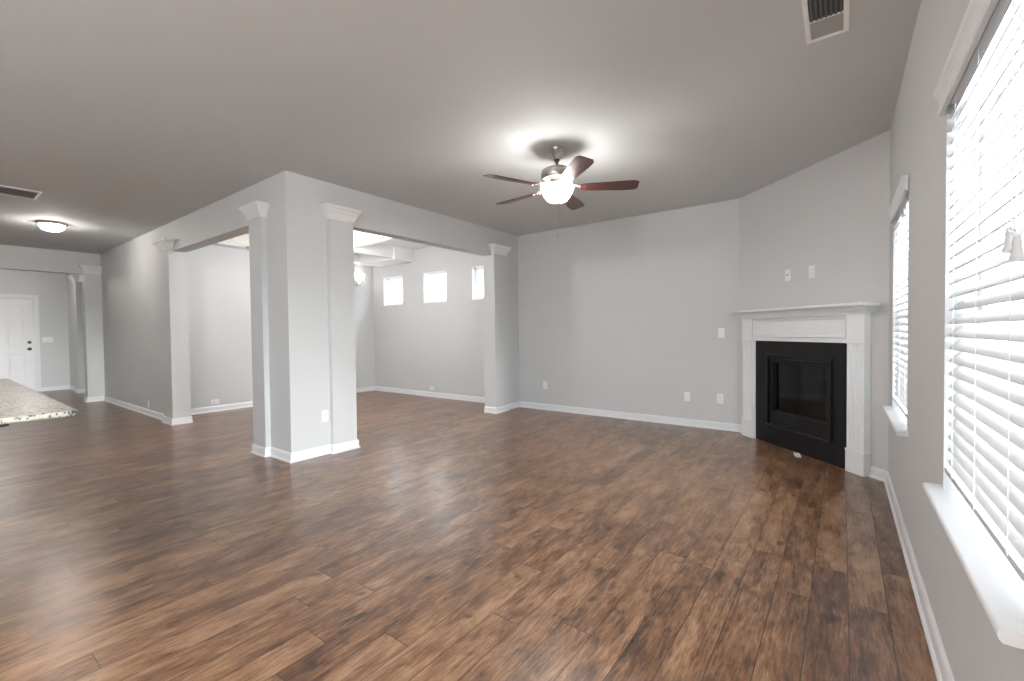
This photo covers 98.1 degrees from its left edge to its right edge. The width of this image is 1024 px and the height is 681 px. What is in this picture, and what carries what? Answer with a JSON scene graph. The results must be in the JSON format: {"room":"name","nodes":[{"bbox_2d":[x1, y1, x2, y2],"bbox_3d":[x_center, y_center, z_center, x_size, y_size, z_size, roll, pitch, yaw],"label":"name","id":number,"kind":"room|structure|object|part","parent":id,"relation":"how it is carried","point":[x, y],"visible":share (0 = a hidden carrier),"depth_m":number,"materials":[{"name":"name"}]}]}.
{"room":"living room","nodes":[
{"label":"living room","id":0,"kind":"room"},
{"bbox_2d":[0,269,69,389],"bbox_3d":[-11.193,-0.217,8.953,0.150,2.740,9.000,0,1,37],"label":"wall","id":1,"kind":"structure","parent":0,"point":[51,288],"depth_m":9.96,"materials":[{"name":"paint"}]},
{"bbox_2d":[0,294,41,391],"bbox_3d":[-10.806,0.076,9.434,0.198,2.125,1.060,0,1,37],"label":"door","id":2,"kind":"structure","parent":1,"relation":"in","point":[19,314],"depth_m":9.60,"materials":[{"name":"white paint"}]},
{"bbox_3d":[-10.670,-0.665,9.539,0.009,0.200,0.255,0,1,37],"label":"raised panel","id":3,"kind":"part","parent":2,"relation":"part of","materials":[{"name":"white paint"}]},
{"bbox_3d":[-10.665,-0.150,9.550,0.009,0.590,0.255,0,1,37],"label":"raised panel","id":4,"kind":"part","parent":2,"relation":"part of","materials":[{"name":"white paint"}]},
{"bbox_3d":[-10.656,0.605,9.565,0.009,0.660,0.255,0,1,37],"label":"raised panel","id":5,"kind":"part","parent":2,"relation":"part of","materials":[{"name":"white paint"}]},
{"bbox_2d":[42,337,52,341],"bbox_3d":[-10.374,-0.016,9.920,0.010,0.116,0.164,0,1,37],"label":"light switch","id":6,"kind":"object","parent":1,"relation":"attached to","point":[44,339],"visible":1,"depth_m":9.92,"materials":[{"name":"white plastic"}]},
{"bbox_2d":[0,244,100,396],"bbox_3d":[-9.522,-0.174,5.998,0.160,2.740,6.256,0,1,37],"label":"wall","id":7,"kind":"structure","parent":0,"point":[21,258],"depth_m":7.77,"materials":[{"name":"paint"}]},
{"bbox_2d":[78,265,104,396],"bbox_3d":[-7.728,-0.118,8.176,0.119,2.498,0.303,0,1,37],"label":"column","id":8,"kind":"structure","parent":7,"relation":"attached to","point":[94,347],"depth_m":8.20,"materials":[{"name":"paint"}]},
{"bbox_2d":[67,170,307,452],"bbox_3d":[-5.348,-0.316,8.242,10.074,2.840,2.654,0,1,37],"label":"wall","id":9,"kind":"structure","parent":0,"point":[130,273],"depth_m":5.87,"materials":[{"name":"paint"}]},
{"bbox_2d":[41,385,84,392],"bbox_3d":[-9.754,1.077,9.726,1.314,0.090,0.459,0,1,29],"label":"baseboard","id":10,"kind":"structure","parent":9,"relation":"attached to","point":[70,387],"depth_m":9.96,"materials":[{"name":"white paint"}]},
{"bbox_2d":[68,275,81,388],"bbox_3d":[-9.353,-0.128,9.508,0.436,2.498,0.119,0,1,37],"label":"trim","id":11,"kind":"structure","parent":9,"relation":"attached to","point":[74,279],"depth_m":9.46,"materials":[{"name":"paint"}]},
{"bbox_2d":[152,238,176,417],"bbox_3d":[-4.727,-0.107,6.058,0.476,2.498,0.119,0,1,37],"label":"trim","id":12,"kind":"structure","parent":9,"relation":"attached to","point":[164,246],"depth_m":6.01,"materials":[{"name":"paint"}]},
{"bbox_2d":[238,200,270,447],"bbox_3d":[-2.562,-0.097,4.446,0.396,2.498,0.119,0,1,37],"label":"column","id":13,"kind":"structure","parent":9,"relation":"attached to","point":[255,212],"depth_m":4.42,"materials":[{"name":"paint"}]},
{"bbox_2d":[84,386,484,425],"bbox_3d":[-3.988,1.055,7.750,6.974,0.090,3.964,0,1,37],"label":"baseboard","id":14,"kind":"structure","parent":9,"relation":"attached to","point":[194,411],"depth_m":7.58,"materials":[{"name":"white paint"}]},
{"bbox_2d":[250,439,360,462],"bbox_3d":[-2.145,1.099,4.632,0.762,0.090,0.772,0,1,37],"label":"baseboard","id":15,"kind":"structure","parent":9,"relation":"attached to","point":[258,450],"depth_m":4.40,"materials":[{"name":"white paint"}]},
{"bbox_2d":[187,245,374,408],"bbox_3d":[-4.037,-0.326,8.014,0.150,2.840,3.534,0,1,37],"label":"wall","id":16,"kind":"structure","parent":0,"point":[219,302],"depth_m":7.15,"materials":[{"name":"paint"}]},
{"bbox_2d":[211,399,218,403],"bbox_3d":[-4.690,0.967,7.012,0.008,0.072,0.116,0,1,37],"label":"wall outlet","id":17,"kind":"object","parent":16,"relation":"attached to","point":[216,401],"visible":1,"depth_m":7.02,"materials":[{"name":"white plastic"}]},
{"bbox_2d":[354,273,364,286],"bbox_3d":[-3.139,-1.218,8.963,0.150,0.265,0.360,0,1,37],"label":"ceiling light","id":18,"kind":"object","parent":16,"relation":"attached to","point":[361,276],"visible":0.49,"depth_m":9.01,"materials":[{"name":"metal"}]},
{"bbox_2d":[212,233,412,266],"bbox_3d":[-2.541,-1.599,6.864,3.614,0.240,3.534,0,1,37],"label":"ceiling","id":19,"kind":"structure","parent":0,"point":[368,251],"depth_m":8.04,"materials":[{"name":"white paint"}]},
{"bbox_2d":[353,230,429,248],"bbox_3d":[-2.562,-1.780,6.943,3.784,0.120,3.844,0,1,37],"label":"ceiling","id":20,"kind":"structure","parent":0,"point":[398,243],"depth_m":8.02,"materials":[{"name":"white paint"}]},
{"bbox_2d":[233,233,248,248],"bbox_3d":[-3.685,-1.483,6.194,0.384,0.418,0.384,0,1,37],"label":"ceiling light","id":21,"kind":"object","parent":20,"relation":"hanging from","point":[243,240],"visible":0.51,"depth_m":6.06,"materials":[{"name":"white paint"}]},
{"bbox_2d":[302,175,518,448],"bbox_3d":[-1.014,-0.312,5.763,0.160,2.840,3.534,0,1,37],"label":"wall","id":22,"kind":"structure","parent":0,"point":[380,216],"depth_m":4.93,"materials":[{"name":"paint"}]},
{"bbox_2d":[321,410,327,421],"bbox_3d":[-1.880,0.759,4.465,0.008,0.116,0.072,0,1,37],"label":"wall outlet","id":23,"kind":"object","parent":22,"relation":"attached to","point":[324,413],"visible":1,"depth_m":4.46,"materials":[{"name":"white plastic"}]},
{"bbox_2d":[320,202,361,444],"bbox_3d":[-1.730,-0.109,4.571,0.119,2.498,0.406,0,1,37],"label":"column","id":24,"kind":"structure","parent":22,"relation":"attached to","point":[340,219],"depth_m":4.55,"materials":[{"name":"paint"}]},
{"bbox_2d":[488,243,511,406],"bbox_3d":[-0.162,-0.169,6.676,0.119,2.498,0.416,0,1,37],"label":"trim","id":25,"kind":"structure","parent":22,"relation":"attached to","point":[499,252],"depth_m":6.65,"materials":[{"name":"paint"}]},
{"bbox_2d":[484,401,519,413],"bbox_3d":[-0.121,1.030,6.908,0.234,0.090,0.694,0,1,37],"label":"baseboard","id":26,"kind":"structure","parent":22,"relation":"attached to","point":[487,409],"depth_m":6.70,"materials":[{"name":"white paint"}]},
{"bbox_2d":[0,0,920,253],"bbox_3d":[-5.154,-1.620,4.915,15.050,0.100,10.200,0,1,37],"label":"ceiling","id":27,"kind":"structure","parent":0,"point":[129,119],"depth_m":2.93,"materials":[{"name":"white paint"}]},
{"bbox_2d":[0,185,41,199],"bbox_3d":[-5.269,-1.559,4.618,0.420,0.008,0.485,0,1,37],"label":"ceiling vent","id":28,"kind":"object","parent":27,"relation":"in","point":[4,190],"visible":1,"depth_m":4.69,"materials":[{"name":"white metal"}]},
{"bbox_2d":[35,220,67,227],"bbox_3d":[-6.183,-1.523,5.970,0.312,0.113,0.312,0,1,37],"label":"ceiling light","id":29,"kind":"object","parent":27,"relation":"attached to","point":[40,222],"visible":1,"depth_m":5.96,"materials":[{"name":"white glass"}]},
{"bbox_2d":[483,146,638,236],"bbox_3d":[0.362,-1.238,3.773,1.270,0.735,1.296,0,1,37],"label":"ceiling fan","id":30,"kind":"object","parent":27,"relation":"hanging from","point":[556,176],"visible":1,"depth_m":3.67,"materials":[{"name":"brown wood"}]},
{"bbox_3d":[0.006,-1.273,3.524,0.473,0.035,0.138,-1,1,-30],"label":"blade","id":31,"kind":"part","parent":30,"relation":"part of","materials":[{"name":"brown wood"}]},
{"bbox_3d":[0.060,-1.284,4.029,0.473,0.035,0.138,0,2,42],"label":"blade","id":32,"kind":"part","parent":30,"relation":"part of","materials":[{"name":"brown wood"}]},
{"bbox_3d":[0.556,-1.291,4.134,0.138,0.035,0.473,0,1,24],"label":"blade","id":33,"kind":"part","parent":30,"relation":"part of","materials":[{"name":"brown wood"}]},
{"bbox_3d":[0.470,-1.273,3.318,0.138,0.035,0.473,-1,1,-12],"label":"blade","id":34,"kind":"part","parent":30,"relation":"part of","materials":[{"name":"brown wood"}]},
{"bbox_3d":[0.809,-1.285,3.694,0.473,0.035,0.138,-1,1,6],"label":"blade","id":35,"kind":"part","parent":30,"relation":"part of","materials":[{"name":"brown wood"}]},
{"bbox_2d":[801,0,849,43],"bbox_3d":[1.529,-1.582,2.161,0.180,0.008,0.405,0,1,37],"label":"ceiling vent","id":36,"kind":"object","parent":27,"relation":"in","point":[823,19],"visible":1,"depth_m":2.18,"materials":[{"name":"white metal"}]},
{"bbox_2d":[0,389,936,680],"bbox_3d":[-5.123,1.229,4.973,15.050,0.120,10.200,0,1,37],"label":"floor","id":37,"kind":"structure","parent":0,"point":[460,541],"depth_m":2.42,"materials":[{"name":"brown wood"}]},
{"bbox_2d":[0,379,78,427],"bbox_3d":[-2.987,0.747,2.071,2.320,0.918,1.060,0,1,37],"label":"kitchen island","id":38,"kind":"object","parent":37,"relation":"on","point":[18,403],"visible":1,"depth_m":1.89,"materials":[{"name":"stone"}]},
{"bbox_2d":[729,302,881,476],"bbox_3d":[2.882,0.386,4.362,0.496,1.416,1.672,-1,1,-8],"label":"fireplace","id":39,"kind":"object","parent":37,"relation":"on","point":[807,369],"visible":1,"depth_m":4.16,"materials":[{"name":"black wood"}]},
{"bbox_3d":[2.686,0.533,5.003,0.062,1.100,0.174,-1,1,-8],"label":"mantel leg","id":40,"kind":"part","parent":39,"relation":"part of","materials":[{"name":"white paint"}]},
{"bbox_3d":[2.767,0.895,4.344,0.010,0.006,0.800,-1,1,-8],"label":"rail","id":41,"kind":"part","parent":39,"relation":"part of","materials":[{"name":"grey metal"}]},
{"bbox_3d":[2.816,0.525,4.345,0.054,0.706,0.766,-1,1,-8],"label":"frame","id":42,"kind":"part","parent":39,"relation":"part of","materials":[{"name":"black metal"}]},
{"bbox_3d":[2.748,-0.122,4.332,0.014,0.187,1.136,-1,1,-8],"label":"frieze panel moulding","id":43,"kind":"part","parent":39,"relation":"part of","materials":[{"name":"white paint"}]},
{"bbox_3d":[2.797,0.553,4.352,0.029,1.085,1.186,-1,1,-8],"label":"surround panel","id":44,"kind":"part","parent":39,"relation":"part of","materials":[{"name":"black metal"}]},
{"bbox_3d":[2.827,0.485,4.345,0.004,0.510,0.650,-1,1,-8],"label":"glass","id":45,"kind":"part","parent":39,"relation":"part of","materials":[{"name":"black glass"}]},
{"bbox_2d":[729,302,880,313],"bbox_3d":[2.716,-0.308,4.324,0.176,0.022,1.662,-1,1,-8],"label":"mantel shelf","id":46,"kind":"object","parent":39,"relation":"attached to","point":[857,305],"depth_m":3.98,"materials":[{"name":"white paint"}]},
{"bbox_3d":[2.728,-0.261,4.327,0.152,0.072,1.672,-1,1,-8],"label":"crown moulding","id":47,"kind":"part","parent":39,"relation":"part of","materials":[{"name":"white paint"}]},
{"bbox_3d":[2.877,0.558,3.697,0.062,1.100,0.174,-1,1,-8],"label":"mantel leg","id":48,"kind":"part","parent":39,"relation":"part of","materials":[{"name":"white paint"}]},
{"bbox_2d":[373,199,738,423],"bbox_3d":[0.367,-0.353,7.031,8.389,2.840,0.150,0,1,37],"label":"wall","id":49,"kind":"structure","parent":0,"point":[627,314],"depth_m":6.25,"materials":[{"name":"paint"}]},
{"bbox_2d":[383,276,402,305],"bbox_3d":[-2.367,-1.000,9.039,0.600,0.580,0.146,0,1,37],"label":"window","id":50,"kind":"structure","parent":49,"relation":"in","point":[386,281],"depth_m":9.17,"materials":[{"name":"white plastic"}]},
{"bbox_2d":[423,270,446,302],"bbox_3d":[-1.392,-0.996,8.313,0.610,0.580,0.146,0,1,37],"label":"window","id":51,"kind":"structure","parent":49,"relation":"in","point":[427,286],"depth_m":8.45,"materials":[{"name":"white plastic"}]},
{"bbox_2d":[472,265,483,299],"bbox_3d":[-0.410,-0.992,7.581,0.600,0.580,0.146,0,1,37],"label":"window","id":52,"kind":"structure","parent":49,"relation":"in","point":[475,269],"depth_m":7.74,"materials":[{"name":"white plastic"}]},
{"bbox_2d":[543,381,546,388],"bbox_3d":[0.512,0.689,6.854,0.072,0.116,0.008,0,1,37],"label":"wall outlet","id":53,"kind":"object","parent":49,"relation":"attached to","point":[544,382],"visible":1,"depth_m":6.85,"materials":[{"name":"white plastic"}]},
{"bbox_2d":[520,401,741,432],"bbox_3d":[1.409,1.029,6.130,3.298,0.090,0.114,0,1,37],"label":"baseboard","id":54,"kind":"structure","parent":49,"relation":"attached to","point":[587,411],"depth_m":5.96,"materials":[{"name":"white paint"}]},
{"bbox_2d":[684,392,689,400],"bbox_3d":[2.205,0.706,5.594,0.072,0.116,0.008,0,1,37],"label":"data plate","id":55,"kind":"object","parent":49,"relation":"attached to","point":[686,394],"visible":1,"depth_m":5.59,"materials":[{"name":"white plastic"}]},
{"bbox_2d":[717,394,722,403],"bbox_3d":[2.514,0.703,5.364,0.072,0.116,0.008,0,1,37],"label":"wall outlet","id":56,"kind":"object","parent":49,"relation":"attached to","point":[719,396],"visible":1,"depth_m":5.36,"materials":[{"name":"white plastic"}]},
{"bbox_2d":[718,328,724,337],"bbox_3d":[2.517,-0.092,5.338,0.072,0.116,0.010,0,1,37],"label":"light switch","id":57,"kind":"object","parent":49,"relation":"attached to","point":[721,331],"visible":1,"depth_m":5.33,"materials":[{"name":"white plastic"}]},
{"bbox_2d":[739,130,889,470],"bbox_3d":[2.843,-0.275,4.343,0.081,2.740,1.828,-1,1,-8],"label":"wall","id":58,"kind":"structure","parent":0,"point":[831,215],"depth_m":3.97,"materials":[{"name":"paint"}]},
{"bbox_2d":[785,269,790,280],"bbox_3d":[2.771,-0.657,4.466,0.016,0.116,0.072,-1,1,-8],"label":"cable plate","id":59,"kind":"object","parent":58,"relation":"attached to","point":[788,271],"visible":1,"depth_m":4.46,"materials":[{"name":"white plastic"}]},
{"bbox_2d":[809,265,814,277],"bbox_3d":[2.818,-0.646,4.175,0.008,0.116,0.072,-1,1,-8],"label":"wall outlet","id":60,"kind":"object","parent":58,"relation":"attached to","point":[811,268],"visible":1,"depth_m":4.16,"materials":[{"name":"white plastic"}]},
{"bbox_2d":[888,0,1023,680],"bbox_3d":[0.887,-0.176,0.581,0.150,2.740,10.000,0,1,37],"label":"wall","id":61,"kind":"structure","parent":0,"point":[920,140],"depth_m":1.77,"materials":[{"name":"paint"}]},
{"bbox_2d":[883,405,907,436],"bbox_3d":[2.502,-0.190,2.796,0.196,1.418,1.020,0,1,37],"label":"window","id":62,"kind":"structure","parent":61,"relation":"in","point":[898,420],"depth_m":2.77,"materials":[{"name":"white plastic"}]},
{"bbox_2d":[888,174,908,417],"bbox_3d":[2.474,-0.244,2.815,0.089,1.348,0.974,0,1,37],"label":"window blind","id":63,"kind":"object","parent":61,"relation":"attached to","point":[899,207],"visible":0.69,"depth_m":2.83,"materials":[{"name":"white paint"}]},
{"bbox_3d":[2.670,-0.227,3.057,0.053,1.280,0.014,0,1,37],"label":"ladder cord","id":64,"kind":"part","parent":63,"relation":"part of","materials":[{"name":"white fabric"}]},
{"bbox_3d":[2.492,0.421,2.821,0.047,0.018,0.912,0,1,37],"label":"rail","id":65,"kind":"part","parent":63,"relation":"part of","materials":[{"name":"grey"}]},
{"bbox_3d":[2.481,-0.219,2.803,0.053,1.280,0.014,0,1,37],"label":"ladder cord","id":66,"kind":"part","parent":63,"relation":"part of","materials":[{"name":"white fabric"}]},
{"bbox_3d":[2.292,-0.212,2.549,0.053,1.280,0.014,0,1,37],"label":"ladder cord","id":67,"kind":"part","parent":63,"relation":"part of","materials":[{"name":"white fabric"}]},
{"bbox_2d":[869,466,953,680],"bbox_3d":[0.385,1.164,0.136,0.114,0.090,8.623,0,1,37],"label":"baseboard","id":68,"kind":"structure","parent":61,"relation":"attached to","point":[943,672],"depth_m":1.95,"materials":[{"name":"white paint"}]},
{"bbox_2d":[922,18,1023,649],"bbox_3d":[1.295,-0.144,1.176,0.196,1.418,1.000,0,1,37],"label":"window","id":69,"kind":"structure","parent":61,"relation":"in","point":[999,589],"depth_m":1.27,"materials":[{"name":"white plastic"}]},
{"bbox_3d":[1.279,0.551,1.208,0.136,0.028,1.000,0,1,37],"label":"sill","id":70,"kind":"part","parent":69,"relation":"part of","materials":[{"name":"white paint"}]},
{"bbox_2d":[934,0,1023,581],"bbox_3d":[1.268,-0.197,1.195,0.089,1.348,0.954,0,1,37],"label":"window blind","id":71,"kind":"object","parent":69,"relation":"attached to","point":[987,450],"visible":1,"depth_m":1.16,"materials":[{"name":"white paint"}]},
{"bbox_3d":[1.458,-0.180,1.430,0.053,1.280,0.014,0,1,37],"label":"ladder cord","id":72,"kind":"part","parent":71,"relation":"part of","materials":[{"name":"white fabric"}]},
{"bbox_3d":[1.286,0.468,1.201,0.047,0.018,0.892,0,1,37],"label":"rail","id":73,"kind":"part","parent":71,"relation":"part of","materials":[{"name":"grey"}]},
{"bbox_3d":[1.275,-0.173,1.183,0.053,1.280,0.014,0,1,37],"label":"ladder cord","id":74,"kind":"part","parent":71,"relation":"part of","materials":[{"name":"white fabric"}]},
{"bbox_3d":[1.091,-0.166,0.937,0.053,1.280,0.014,0,1,37],"label":"ladder cord","id":75,"kind":"part","parent":71,"relation":"part of","materials":[{"name":"white fabric"}]},
{"bbox_3d":[1.052,-0.510,0.923,0.006,0.550,0.013,0,1,37],"label":"pull cord","id":76,"kind":"part","parent":71,"relation":"part of","materials":[{"name":"white fabric"}]},
{"bbox_3d":[1.026,-0.497,0.887,0.006,0.575,0.014,0,1,37],"label":"pull cord","id":77,"kind":"part","parent":71,"relation":"part of","materials":[{"name":"white fabric"}]},
{"bbox_3d":[1.350,-0.158,1.135,0.060,1.390,0.900,0,1,37],"label":"frame","id":78,"kind":"part","parent":69,"relation":"part of","materials":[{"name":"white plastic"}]},
{"bbox_3d":[1.343,0.165,1.149,0.025,0.685,0.840,0,1,37],"label":"sash","id":79,"kind":"part","parent":69,"relation":"part of","materials":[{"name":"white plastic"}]},
{"bbox_3d":[1.357,-0.480,1.120,0.022,0.685,0.840,0,1,37],"label":"sash","id":80,"kind":"part","parent":69,"relation":"part of","materials":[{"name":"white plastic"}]},
{"label":"outside","id":81,"kind":"structure","parent":0,"visible":0},
{"bbox_3d":[0.018,1.640,0.034,80.000,0.150,80.000,0,1,37],"label":"ground","id":82,"kind":"structure","parent":81,"visible":0},
{"bbox_2d":[1008,102,1023,343],"bbox_3d":[15.167,-1.716,10.481,11.000,5.800,9.800,0,1,37],"label":"neighbouring house","id":83,"kind":"structure","parent":82,"relation":"on","point":[1014,265],"depth_m":8.72,"materials":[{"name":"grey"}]}
]}

